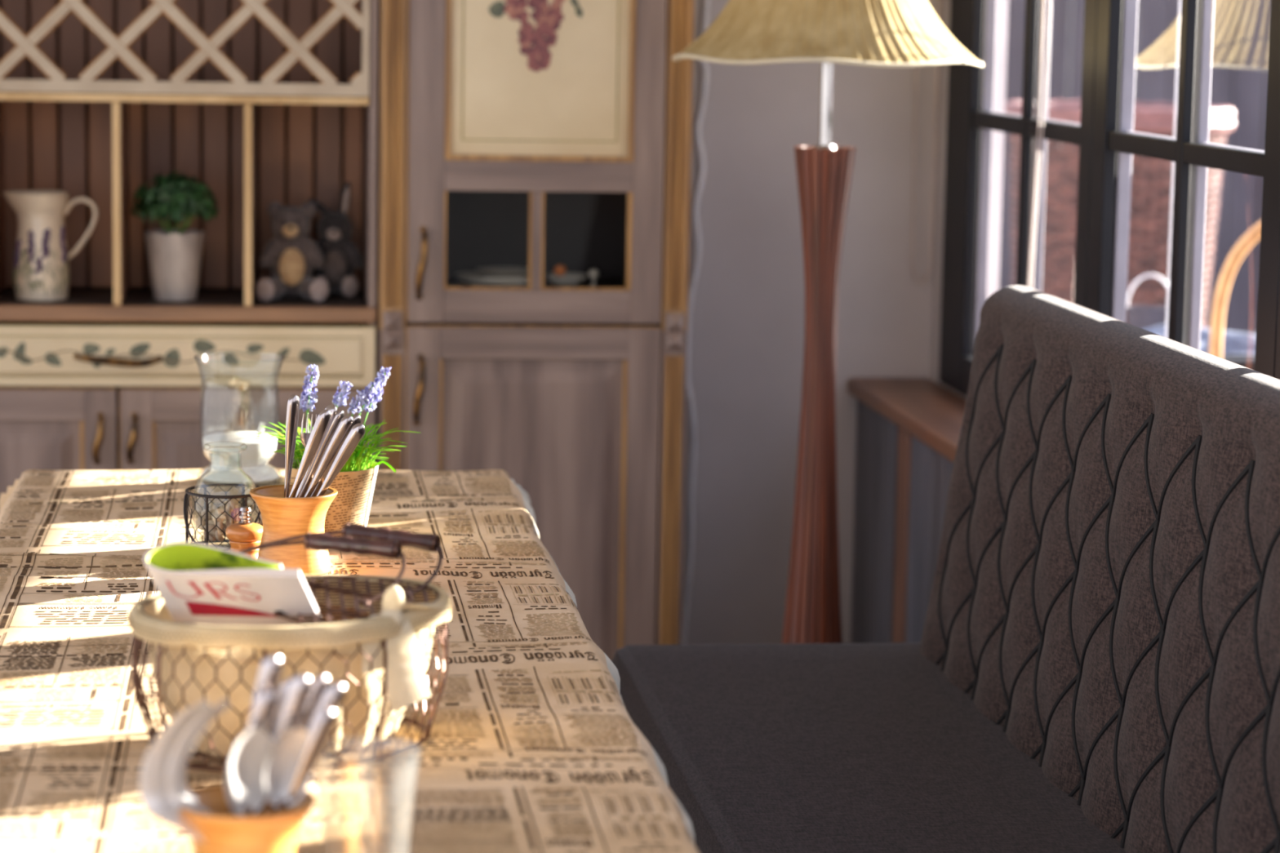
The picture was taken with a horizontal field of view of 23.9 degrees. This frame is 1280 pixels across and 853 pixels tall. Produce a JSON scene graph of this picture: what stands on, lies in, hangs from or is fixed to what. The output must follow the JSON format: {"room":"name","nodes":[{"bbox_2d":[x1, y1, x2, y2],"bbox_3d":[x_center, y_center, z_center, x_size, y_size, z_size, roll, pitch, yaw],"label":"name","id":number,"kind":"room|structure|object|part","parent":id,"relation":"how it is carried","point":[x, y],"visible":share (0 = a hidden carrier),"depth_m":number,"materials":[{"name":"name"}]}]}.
{"room":"dining room","nodes":[
{"label":"dining room","id":0,"kind":"room"},
{"bbox_2d":[681,0,1008,644],"bbox_3d":[-1.688,-0.779,6.346,5.000,2.750,0.100,0,8,-7],"label":"wall","id":1,"kind":"structure","parent":0,"point":[748,322],"depth_m":6.62,"materials":[{"name":"grey paint"}]},
{"bbox_2d":[681,0,710,644],"bbox_3d":[0.125,-0.308,6.572,0.053,1.781,0.016,0,8,-7],"label":"cabinet trim","id":2,"kind":"structure","parent":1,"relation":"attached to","point":[706,4],"depth_m":6.57,"materials":[{"name":"wood"}]},
{"bbox_2d":[911,0,941,284],"bbox_3d":[0.622,-0.800,6.546,0.056,0.989,0.006,0,8,-7],"label":"chain","id":3,"kind":"object","parent":1,"relation":"hanging from","point":[939,1],"visible":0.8,"depth_m":6.58,"materials":[{"name":"grey metal"}]},
{"bbox_2d":[929,0,966,399],"bbox_3d":[1.191,-0.242,2.808,0.150,2.750,7.700,0,8,-7],"label":"window frame","id":4,"kind":"structure","parent":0,"point":[945,4],"depth_m":6.57,"materials":[{"name":"grey paint"}]},
{"bbox_2d":[850,399,953,643],"bbox_3d":[0.886,0.641,3.976,0.166,0.669,5.566,0,8,-7],"label":"panelling","id":5,"kind":"object","parent":4,"relation":"attached to","point":[902,484],"visible":0.03,"depth_m":6.29,"materials":[{"name":"grey wood"}]},
{"bbox_2d":[847,377,966,462],"bbox_3d":[0.882,0.289,3.937,0.184,0.035,5.549,0,8,-7],"label":"sill","id":6,"kind":"structure","parent":4,"relation":"attached to","point":[931,413],"depth_m":6.21,"materials":[{"name":"brown wood"}]},
{"bbox_2d":[938,0,1097,396],"bbox_3d":[0.761,-0.806,5.916,0.051,1.591,1.168,0,8,-7],"label":"window","id":7,"kind":"structure","parent":4,"relation":"in","point":[971,118],"depth_m":6.29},
{"bbox_2d":[1027,0,1051,288],"bbox_3d":[0.749,-0.649,5.639,0.005,1.236,0.099,0,8,-7],"label":"chain","id":8,"kind":"object","parent":7,"relation":"hanging from","point":[1043,1],"visible":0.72,"depth_m":5.65,"materials":[{"name":"white metal"}]},
{"bbox_2d":[1086,0,1279,377],"bbox_3d":[0.894,-0.655,4.835,0.051,1.591,1.028,0,8,-7],"label":"window","id":9,"kind":"structure","parent":4,"relation":"in","point":[1114,140],"depth_m":4.89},
{"bbox_2d":[1274,271,1279,379],"bbox_3d":[1.018,-0.514,3.822,0.051,1.591,1.028,0,8,-7],"label":"window","id":10,"kind":"structure","parent":4,"relation":"in","point":[1277,343],"depth_m":4.37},
{"bbox_3d":[-1.247,1.141,2.752,5.000,0.060,7.800,0,8,-7],"label":"floor","id":11,"kind":"structure","parent":0,"visible":0},
{"bbox_2d":[0,0,377,496],"bbox_3d":[-1.047,-0.407,6.110,1.014,2.100,0.501,0,8,-7],"label":"hutch","id":12,"kind":"object","parent":11,"relation":"on","point":[261,102],"visible":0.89,"depth_m":5.99,"materials":[{"name":"beige wood"}]},
{"bbox_3d":[-1.282,0.263,5.973,0.368,0.557,0.014,0,8,-7],"label":"panel","id":13,"kind":"part","parent":12,"relation":"part of","materials":[{"name":"beige wood"}]},
{"bbox_2d":[0,190,97,300],"bbox_3d":[-1.185,-0.362,6.042,0.173,0.213,0.113,4,8,20],"label":"pitcher","id":14,"kind":"object","parent":12,"relation":"on","point":[41,270],"visible":1,"depth_m":6.01,"materials":[{"name":"beige ceramic"}]},
{"bbox_3d":[-1.120,-0.396,6.052,0.070,0.128,0.013,0,8,-7],"label":"handle","id":15,"kind":"part","parent":14,"relation":"part of","materials":[{"name":"beige ceramic"}]},
{"bbox_3d":[-1.283,0.262,5.971,0.494,0.684,0.019,0,8,-7],"label":"door","id":16,"kind":"part","parent":12,"relation":"part of","materials":[{"name":"beige wood"}]},
{"bbox_3d":[-1.065,0.025,5.943,0.024,0.108,0.048,0,8,-7],"label":"handle","id":17,"kind":"part","parent":12,"relation":"part of","materials":[{"name":"brown metal"}]},
{"bbox_3d":[-1.023,-0.130,5.920,0.176,0.026,0.046,0,8,-7],"label":"handle","id":18,"kind":"part","parent":12,"relation":"part of","materials":[{"name":"brown metal"}]},
{"bbox_3d":[-0.999,0.025,5.951,0.024,0.108,0.048,0,8,-7],"label":"handle","id":19,"kind":"part","parent":12,"relation":"part of","materials":[{"name":"brown metal"}]},
{"bbox_2d":[129,171,218,301],"bbox_3d":[-0.936,-0.384,6.076,0.176,0.256,0.152,0,8,-7],"label":"potted plant","id":20,"kind":"object","parent":12,"relation":"on","point":[174,255],"visible":1,"depth_m":6.04,"materials":[{"name":"green plant"}]},
{"bbox_3d":[-0.933,-0.417,6.072,0.119,0.088,0.101,0,8,-7],"label":"stem","id":21,"kind":"part","parent":20,"relation":"part of","materials":[{"name":"green plant"}]},
{"bbox_2d":[0,91,368,105],"bbox_3d":[-1.041,-0.666,6.069,0.978,0.016,0.380,0,8,-7],"label":"shelf","id":22,"kind":"object","parent":12,"relation":"attached to","point":[6,98],"depth_m":5.91,"materials":[{"name":"beige wood"}]},
{"bbox_3d":[-1.022,-0.139,5.942,0.999,0.120,0.028,0,8,-7],"label":"drawer","id":23,"kind":"part","parent":12,"relation":"part of","materials":[{"name":"beige paint"}]},
{"bbox_2d":[0,287,376,323],"bbox_3d":[-1.049,-0.247,6.123,1.014,0.031,0.386,0,8,-7],"label":"countertop","id":24,"kind":"structure","parent":12,"relation":"on","point":[82,304],"depth_m":5.97,"materials":[{"name":"brown wood"}]},
{"bbox_3d":[-0.782,0.264,6.035,0.376,0.557,0.014,0,8,-7],"label":"panel","id":25,"kind":"part","parent":12,"relation":"part of","materials":[{"name":"beige wood"}]},
{"bbox_3d":[-0.783,0.263,6.032,0.502,0.684,0.019,0,8,-7],"label":"door","id":26,"kind":"part","parent":12,"relation":"part of","materials":[{"name":"beige wood"}]},
{"bbox_2d":[255,200,328,302],"bbox_3d":[-0.703,-0.355,6.105,0.146,0.196,0.140,0,8,-7],"label":"teddy bear","id":27,"kind":"object","parent":12,"relation":"on","point":[291,255],"visible":1,"depth_m":6.10},
{"bbox_2d":[308,181,363,297],"bbox_3d":[-0.626,-0.385,6.201,0.118,0.233,0.105,0,8,-7],"label":"rabbit","id":28,"kind":"object","parent":12,"relation":"on","point":[340,255],"visible":0.79,"depth_m":6.19},
{"bbox_2d":[375,0,693,660],"bbox_3d":[-0.234,-0.433,6.224,0.620,2.150,0.526,0,8,-7],"label":"tall cabinet","id":29,"kind":"object","parent":11,"relation":"on","point":[539,136],"visible":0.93,"depth_m":6.03,"materials":[{"name":"beige wood"}]},
{"bbox_3d":[-0.439,-0.071,6.006,0.024,0.148,0.048,0,8,-7],"label":"handle","id":30,"kind":"part","parent":29,"relation":"part of","materials":[{"name":"brown metal"}]},
{"bbox_3d":[-0.432,-0.322,5.972,0.024,0.150,0.048,0,8,-7],"label":"handle","id":31,"kind":"part","parent":29,"relation":"part of","materials":[{"name":"brown metal"}]},
{"bbox_2d":[454,271,528,287],"bbox_3d":[-0.289,-0.299,6.199,0.180,0.027,0.162,0,8,-7],"label":"serving tray","id":32,"kind":"object","parent":29,"relation":"in","point":[473,278],"visible":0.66,"depth_m":6.13,"materials":[{"name":"white ceramic"}]},
{"bbox_2d":[475,266,528,276],"bbox_3d":[-0.277,-0.317,6.192,0.120,0.012,0.120,0,8,-7],"label":"saucer","id":33,"kind":"object","parent":32,"relation":"on","point":[491,271],"visible":0.92,"depth_m":6.17,"materials":[{"name":"white ceramic"}]},
{"bbox_3d":[-0.218,0.201,6.095,0.378,0.680,0.014,0,8,-7],"label":"panel","id":34,"kind":"part","parent":29,"relation":"part of","materials":[{"name":"beige wood"}]},
{"bbox_3d":[-0.219,0.200,6.093,0.509,0.811,0.019,0,8,-7],"label":"door","id":35,"kind":"part","parent":29,"relation":"part of","materials":[{"name":"beige wood"}]},
{"bbox_3d":[-0.204,-0.665,5.974,0.509,0.923,0.019,0,8,-7],"label":"glazed door","id":36,"kind":"part","parent":29,"relation":"part of","materials":[{"name":"beige wood"}]},
{"bbox_3d":[-0.196,-0.785,5.956,0.374,0.520,0.022,0,8,-7],"label":"cream panel","id":37,"kind":"part","parent":29,"relation":"part of","materials":[{"name":"paint"}]},
{"bbox_2d":[546,272,587,287],"bbox_3d":[-0.150,-0.297,6.196,0.086,0.030,0.086,0,8,-7],"label":"bowl","id":38,"kind":"object","parent":29,"relation":"in","point":[569,279],"visible":0.88,"depth_m":6.17,"materials":[{"name":"white ceramic"}]},
{"bbox_2d":[554,264,566,275],"bbox_3d":[-0.164,-0.319,6.191,0.026,0.025,0.026,0,8,-7],"label":"ball","id":39,"kind":"object","parent":38,"relation":"in","point":[560,269],"visible":1,"depth_m":6.18,"materials":[{"name":"orange"}]},
{"bbox_2d":[588,268,599,287],"bbox_3d":[-0.095,-0.302,6.191,0.022,0.043,0.022,0,8,-7],"label":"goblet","id":40,"kind":"object","parent":29,"relation":"in","point":[593,273],"visible":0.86,"depth_m":6.18,"materials":[{"name":"silver metal"}]},
{"bbox_3d":[-0.095,-0.292,6.193,0.020,0.022,0.020,0,8,-7],"label":"stem","id":41,"kind":"part","parent":40,"relation":"part of","materials":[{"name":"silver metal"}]},
{"bbox_3d":[-0.095,-0.313,6.190,0.022,0.022,0.022,0,8,-7],"label":"knob","id":42,"kind":"part","parent":40,"relation":"part of","materials":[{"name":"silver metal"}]},
{"bbox_2d":[671,0,983,644],"bbox_3d":[0.342,-0.148,5.738,0.583,1.734,0.583,-2,8,-20],"label":"floor lamp","id":43,"kind":"object","parent":11,"relation":"on","point":[886,33],"visible":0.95,"depth_m":5.66,"materials":[{"name":"brown wood"}]},
{"bbox_3d":[0.352,-0.747,5.655,0.040,0.454,0.040,0,8,-7],"label":"rod","id":44,"kind":"part","parent":43,"relation":"part of","materials":[{"name":"silver metal"}]},
{"bbox_3d":[0.354,-0.844,5.642,0.578,0.327,0.577,0,8,-7],"label":"lamp shade","id":45,"kind":"part","parent":43,"relation":"part of","materials":[{"name":"beige fabric"}]},
{"bbox_2d":[611,284,1279,852],"bbox_3d":[0.493,0.510,3.412,0.710,1.070,3.250,0,8,-7],"label":"bench","id":46,"kind":"object","parent":11,"relation":"on","point":[1095,667],"visible":0.98,"depth_m":4.06,"materials":[{"name":"fabric"}]},
{"bbox_3d":[0.744,0.316,3.390,0.219,0.670,3.200,0,8,-7],"label":"backrest","id":47,"kind":"part","parent":46,"relation":"part of","materials":[{"name":"fabric"}]},
{"bbox_3d":[-0.419,0.662,3.393,0.734,0.743,3.152,0,8,-7],"label":"dining table","id":48,"kind":"object","parent":11,"relation":"on","visible":0},
{"bbox_2d":[0,468,698,852],"bbox_3d":[-0.415,0.515,3.371,0.868,0.479,3.300,0,8,-7],"label":"tablecloth","id":49,"kind":"object","parent":48,"relation":"on","point":[533,745],"visible":0.67,"depth_m":3.29,"materials":[{"name":"fabric"}]},
{"bbox_2d":[183,483,262,550],"bbox_3d":[-0.571,0.128,4.153,0.112,0.083,0.121,0,8,-7],"label":"wire holder","id":50,"kind":"object","parent":49,"relation":"on","point":[244,497],"visible":0.55,"depth_m":4.13,"materials":[{"name":"black metal"}]},
{"bbox_2d":[191,441,258,549],"bbox_3d":[-0.570,0.094,4.154,0.090,0.142,0.090,-6,11,-42],"label":"glass bottle","id":51,"kind":"object","parent":50,"relation":"in","point":[231,508],"visible":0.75,"depth_m":4.15,"materials":[{"name":"clear glass"}]},
{"bbox_2d":[194,352,284,484],"bbox_3d":[-0.629,-0.013,4.750,0.142,0.198,0.142,3,8,15],"label":"glass vase","id":52,"kind":"object","parent":49,"relation":"on","point":[225,468],"visible":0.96,"depth_m":4.72,"materials":[{"name":"clear glass"}]},
{"bbox_2d":[256,422,265,438],"bbox_3d":[-0.595,0.007,4.737,0.015,0.028,0.010,0,8,-7],"label":"candle","id":53,"kind":"object","parent":52,"relation":"on","point":[260,428],"visible":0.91,"depth_m":4.73,"materials":[{"name":"white wax"}]},
{"bbox_2d":[225,506,262,557],"bbox_3d":[-0.530,0.145,4.059,0.052,0.076,0.052,0,8,-7],"label":"pepper mill","id":54,"kind":"object","parent":49,"relation":"on","point":[245,534],"visible":0.8,"depth_m":4.04,"materials":[{"name":"brown wood"}]},
{"bbox_2d":[178,782,315,852],"bbox_3d":[-0.321,0.354,2.451,0.116,0.107,0.116,0,8,-7],"label":"cup","id":55,"kind":"object","parent":49,"relation":"on","point":[221,833],"visible":0.73,"depth_m":2.41,"materials":[{"name":"orange wood"}]},
{"bbox_2d":[139,697,231,843],"bbox_3d":[-0.361,0.275,2.412,0.081,0.120,0.028,-3,9,-26],"label":"spoon","id":56,"kind":"object","parent":55,"relation":"in","point":[163,789],"visible":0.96,"depth_m":2.41,"materials":[{"name":"metal"}]},
{"bbox_3d":[-0.353,0.264,2.421,0.058,0.094,0.017,-3,9,-28],"label":"arm","id":57,"kind":"part","parent":56,"relation":"part of","materials":[{"name":"metal"}]},
{"bbox_2d":[224,728,273,816],"bbox_3d":[-0.315,0.308,2.417,0.017,0.139,0.054,8,10,40],"label":"spoon","id":58,"kind":"object","parent":55,"relation":"in","point":[246,762],"visible":0.93,"depth_m":2.42,"materials":[{"name":"metal"}]},
{"bbox_3d":[-0.318,0.340,2.424,0.015,0.074,0.016,0,8,-7],"label":"handle","id":59,"kind":"part","parent":58,"relation":"part of","materials":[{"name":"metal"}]},
{"bbox_2d":[228,688,276,816],"bbox_3d":[-0.320,0.289,2.436,0.053,0.159,0.010,0,8,-7],"label":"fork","id":60,"kind":"object","parent":55,"relation":"in","point":[264,702],"visible":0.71,"depth_m":2.43,"materials":[{"name":"metal"}]},
{"bbox_2d":[237,653,282,816],"bbox_3d":[-0.317,0.275,2.451,0.054,0.184,0.011,0,8,-7],"label":"spoon","id":61,"kind":"object","parent":55,"relation":"in","point":[271,668],"visible":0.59,"depth_m":2.44,"materials":[{"name":"metal"}]},
{"bbox_2d":[267,677,292,741],"bbox_3d":[-0.307,0.284,2.458,0.058,0.163,0.012,0,8,-7],"label":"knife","id":62,"kind":"object","parent":55,"relation":"in","point":[282,688],"visible":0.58,"depth_m":2.44,"materials":[{"name":"metal"}]},
{"bbox_2d":[253,673,311,816],"bbox_3d":[-0.298,0.283,2.444,0.063,0.170,0.010,0,8,-7],"label":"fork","id":63,"kind":"object","parent":55,"relation":"in","point":[299,687],"visible":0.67,"depth_m":2.44,"materials":[{"name":"metal"}]},
{"bbox_2d":[262,728,315,813],"bbox_3d":[-0.283,0.308,2.428,0.048,0.138,0.026,-3,9,-25],"label":"spoon","id":64,"kind":"object","parent":55,"relation":"in","point":[282,762],"visible":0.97,"depth_m":2.42,"materials":[{"name":"metal"}]},
{"bbox_3d":[-0.295,0.337,2.433,0.025,0.080,0.013,1,8,1],"label":"handle","id":65,"kind":"part","parent":64,"relation":"part of","materials":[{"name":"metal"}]},
{"bbox_2d":[266,674,329,814],"bbox_3d":[-0.287,0.283,2.463,0.068,0.165,0.012,0,8,-7],"label":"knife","id":66,"kind":"object","parent":55,"relation":"in","point":[319,682],"visible":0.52,"depth_m":2.45,"materials":[{"name":"metal"}]},
{"bbox_2d":[276,681,346,813],"bbox_3d":[-0.278,0.287,2.449,0.079,0.163,0.010,0,8,-7],"label":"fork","id":67,"kind":"object","parent":55,"relation":"in","point":[333,696],"visible":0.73,"depth_m":2.44,"materials":[{"name":"metal"}]},
{"bbox_2d":[286,708,337,811],"bbox_3d":[-0.279,0.298,2.432,0.068,0.144,0.014,0,8,-7],"label":"knife","id":68,"kind":"object","parent":55,"relation":"in","point":[325,723],"visible":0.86,"depth_m":2.42,"materials":[{"name":"metal"}]},
{"bbox_2d":[126,522,452,772],"bbox_3d":[-0.355,0.222,3.081,0.324,0.196,0.329,0,8,-7],"label":"wire basket","id":69,"kind":"object","parent":49,"relation":"on","point":[375,636],"visible":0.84,"depth_m":2.98,"materials":[{"name":"metal"}]},
{"bbox_2d":[142,542,324,626],"bbox_3d":[-0.401,0.163,3.000,0.181,0.098,0.083,0,8,-7],"label":"magazine","id":70,"kind":"object","parent":69,"relation":"in","point":[197,584],"visible":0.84,"depth_m":2.98,"materials":[{"name":"white paper"}]},
{"bbox_3d":[-0.351,0.177,3.053,0.246,0.006,0.316,8,10,41],"label":"lid frame","id":71,"kind":"part","parent":69,"relation":"part of","materials":[{"name":"brown metal"}]},
{"bbox_3d":[-0.352,0.249,3.063,0.316,0.146,0.282,0,8,-7],"label":"frame","id":72,"kind":"part","parent":69,"relation":"part of","materials":[{"name":"brown metal"}]},
{"bbox_3d":[-0.351,0.208,3.058,0.287,0.008,0.251,0,8,-7],"label":"woven lid","id":73,"kind":"part","parent":69,"relation":"part of","materials":[{"name":"beige wicker"}]},
{"bbox_2d":[249,484,337,574],"bbox_3d":[-0.459,0.139,4.006,0.116,0.107,0.116,0,8,-7],"label":"cup","id":74,"kind":"object","parent":49,"relation":"on","point":[282,517],"visible":0.81,"depth_m":3.97,"materials":[{"name":"orange wood"}]},
{"bbox_2d":[284,394,299,497],"bbox_3d":[-0.461,0.055,3.984,0.026,0.197,0.012,0,8,-7],"label":"knife","id":75,"kind":"object","parent":74,"relation":"in","point":[293,403],"visible":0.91,"depth_m":3.98,"materials":[{"name":"metal"}]},
{"bbox_2d":[299,413,317,497],"bbox_3d":[-0.445,0.063,4.031,0.030,0.162,0.010,-5,10,-38],"label":"fork","id":76,"kind":"object","parent":74,"relation":"in","point":[304,437],"visible":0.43,"depth_m":4.02,"materials":[{"name":"metal"}]},
{"bbox_2d":[288,409,331,497],"bbox_3d":[-0.447,0.066,3.977,0.080,0.179,0.010,0,8,-7],"label":"knife","id":77,"kind":"object","parent":74,"relation":"in","point":[322,421],"visible":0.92,"depth_m":3.97,"materials":[{"name":"metal"}]},
{"bbox_2d":[294,404,337,497],"bbox_3d":[-0.441,0.060,4.015,0.076,0.181,0.011,0,8,-7],"label":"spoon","id":78,"kind":"object","parent":74,"relation":"in","point":[331,407],"visible":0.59,"depth_m":4.01,"materials":[{"name":"metal"}]},
{"bbox_2d":[298,409,344,497],"bbox_3d":[-0.435,0.065,4.002,0.087,0.174,0.016,0,8,-7],"label":"knife","id":79,"kind":"object","parent":74,"relation":"in","point":[340,415],"visible":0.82,"depth_m":3.99,"materials":[{"name":"metal"}]},
{"bbox_2d":[304,415,353,497],"bbox_3d":[-0.426,0.069,3.988,0.095,0.170,0.010,0,8,-7],"label":"knife","id":80,"kind":"object","parent":74,"relation":"in","point":[344,427],"visible":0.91,"depth_m":3.98,"materials":[{"name":"metal"}]},
{"bbox_2d":[310,414,360,497],"bbox_3d":[-0.420,0.067,4.019,0.098,0.166,0.012,-1,8,-12],"label":"knife","id":81,"kind":"object","parent":74,"relation":"in","point":[357,419],"visible":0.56,"depth_m":4.02,"materials":[{"name":"metal"}]},
{"bbox_2d":[316,422,364,496],"bbox_3d":[-0.412,0.075,3.985,0.098,0.160,0.010,0,8,-7],"label":"knife","id":82,"kind":"object","parent":74,"relation":"in","point":[356,433],"visible":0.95,"depth_m":3.98,"materials":[{"name":"metal"}]},
{"bbox_2d":[241,364,418,536],"bbox_3d":[-0.423,0.035,4.241,0.233,0.249,0.222,4,9,24],"label":"potted plant","id":83,"kind":"object","parent":49,"relation":"on","point":[354,483],"visible":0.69,"depth_m":4.22,"materials":[{"name":"plant"}]},
{"bbox_3d":[-0.462,-0.008,4.225,0.008,0.150,0.009,-2,9,-23],"label":"flower stem","id":84,"kind":"part","parent":83,"relation":"part of","materials":[{"name":"plant"}]},
{"bbox_3d":[-0.432,0.107,4.249,0.126,0.105,0.126,0,8,-7],"label":"pot","id":85,"kind":"part","parent":83,"relation":"part of","materials":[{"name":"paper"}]},
{"bbox_3d":[-0.393,0.003,4.239,0.038,0.126,0.002,0,8,-7],"label":"flower stem","id":86,"kind":"part","parent":83,"relation":"part of","materials":[{"name":"purple plant"}]},
{"bbox_3d":[-0.380,-0.006,4.247,0.046,0.144,0.016,0,8,-7],"label":"flower stem","id":87,"kind":"part","parent":83,"relation":"part of","materials":[{"name":"purple plant"}]},
{"bbox_2d":[315,737,421,852],"bbox_3d":[-0.232,0.332,2.571,0.091,0.121,0.091,0,8,-7],"label":"glass tumbler","id":88,"kind":"object","parent":49,"relation":"on","point":[402,738],"visible":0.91,"depth_m":2.57,"materials":[{"name":"clear glass"}]},
{"label":"outside","id":89,"kind":"structure","parent":0,"visible":0},
{"bbox_3d":[5.997,0.714,6.940,10.399,0.060,14.000,0,8,-7],"label":"ground","id":90,"kind":"structure","parent":89,"visible":0},
{"bbox_2d":[1004,99,1235,327],"bbox_3d":[1.235,-0.202,7.976,0.609,1.296,0.609,4,9,24],"label":"brick wall","id":91,"kind":"structure","parent":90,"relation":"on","point":[1151,188],"depth_m":7.71,"materials":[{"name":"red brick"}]},
{"bbox_2d":[999,0,1271,332],"bbox_3d":[2.756,-0.988,11.456,4.868,1.970,0.170,0,8,-7],"label":"fence","id":92,"kind":"object","parent":90,"relation":"on","point":[1241,36],"visible":0.02,"depth_m":11.25,"materials":[{"name":"grey metal"}]},
{"bbox_2d":[1165,0,1182,337],"bbox_3d":[1.131,-0.494,6.366,0.021,2.320,0.021,0,8,-7],"label":"pole","id":93,"kind":"object","parent":90,"relation":"on","point":[1180,1],"visible":0.15,"depth_m":6.36,"materials":[{"name":"white metal"}]},
{"bbox_2d":[1208,220,1261,358],"bbox_3d":[1.480,0.115,6.288,0.514,1.142,0.504,0,8,-7],"label":"rattan chair","id":94,"kind":"object","parent":90,"relation":"on","point":[1252,236],"visible":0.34,"depth_m":6.40,"materials":[{"name":"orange wicker"}]},
{"bbox_2d":[1222,332,1256,370],"bbox_3d":[1.302,0.212,6.852,0.620,0.795,0.600,0,8,-7],"label":"garden table","id":95,"kind":"object","parent":90,"relation":"on","point":[1248,362],"visible":0.02,"depth_m":6.52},
{"bbox_2d":[1126,273,1168,328],"bbox_3d":[1.177,-0.282,6.976,0.117,0.142,0.065,0,8,-7],"label":"basket","id":96,"kind":"object","parent":95,"relation":"on","point":[1144,317],"visible":0.7,"depth_m":6.96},
{"bbox_3d":[1.177,-0.313,6.972,0.117,0.079,0.006,0,8,-7],"label":"hoop handle","id":97,"kind":"part","parent":96,"relation":"part of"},
{"bbox_2d":[1143,324,1256,355],"bbox_3d":[1.245,-0.198,6.747,0.320,0.040,0.340,0,8,-7],"label":"folded blanket","id":98,"kind":"object","parent":95,"relation":"on","point":[1238,344],"visible":0.34,"depth_m":6.63,"materials":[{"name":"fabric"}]}
]}

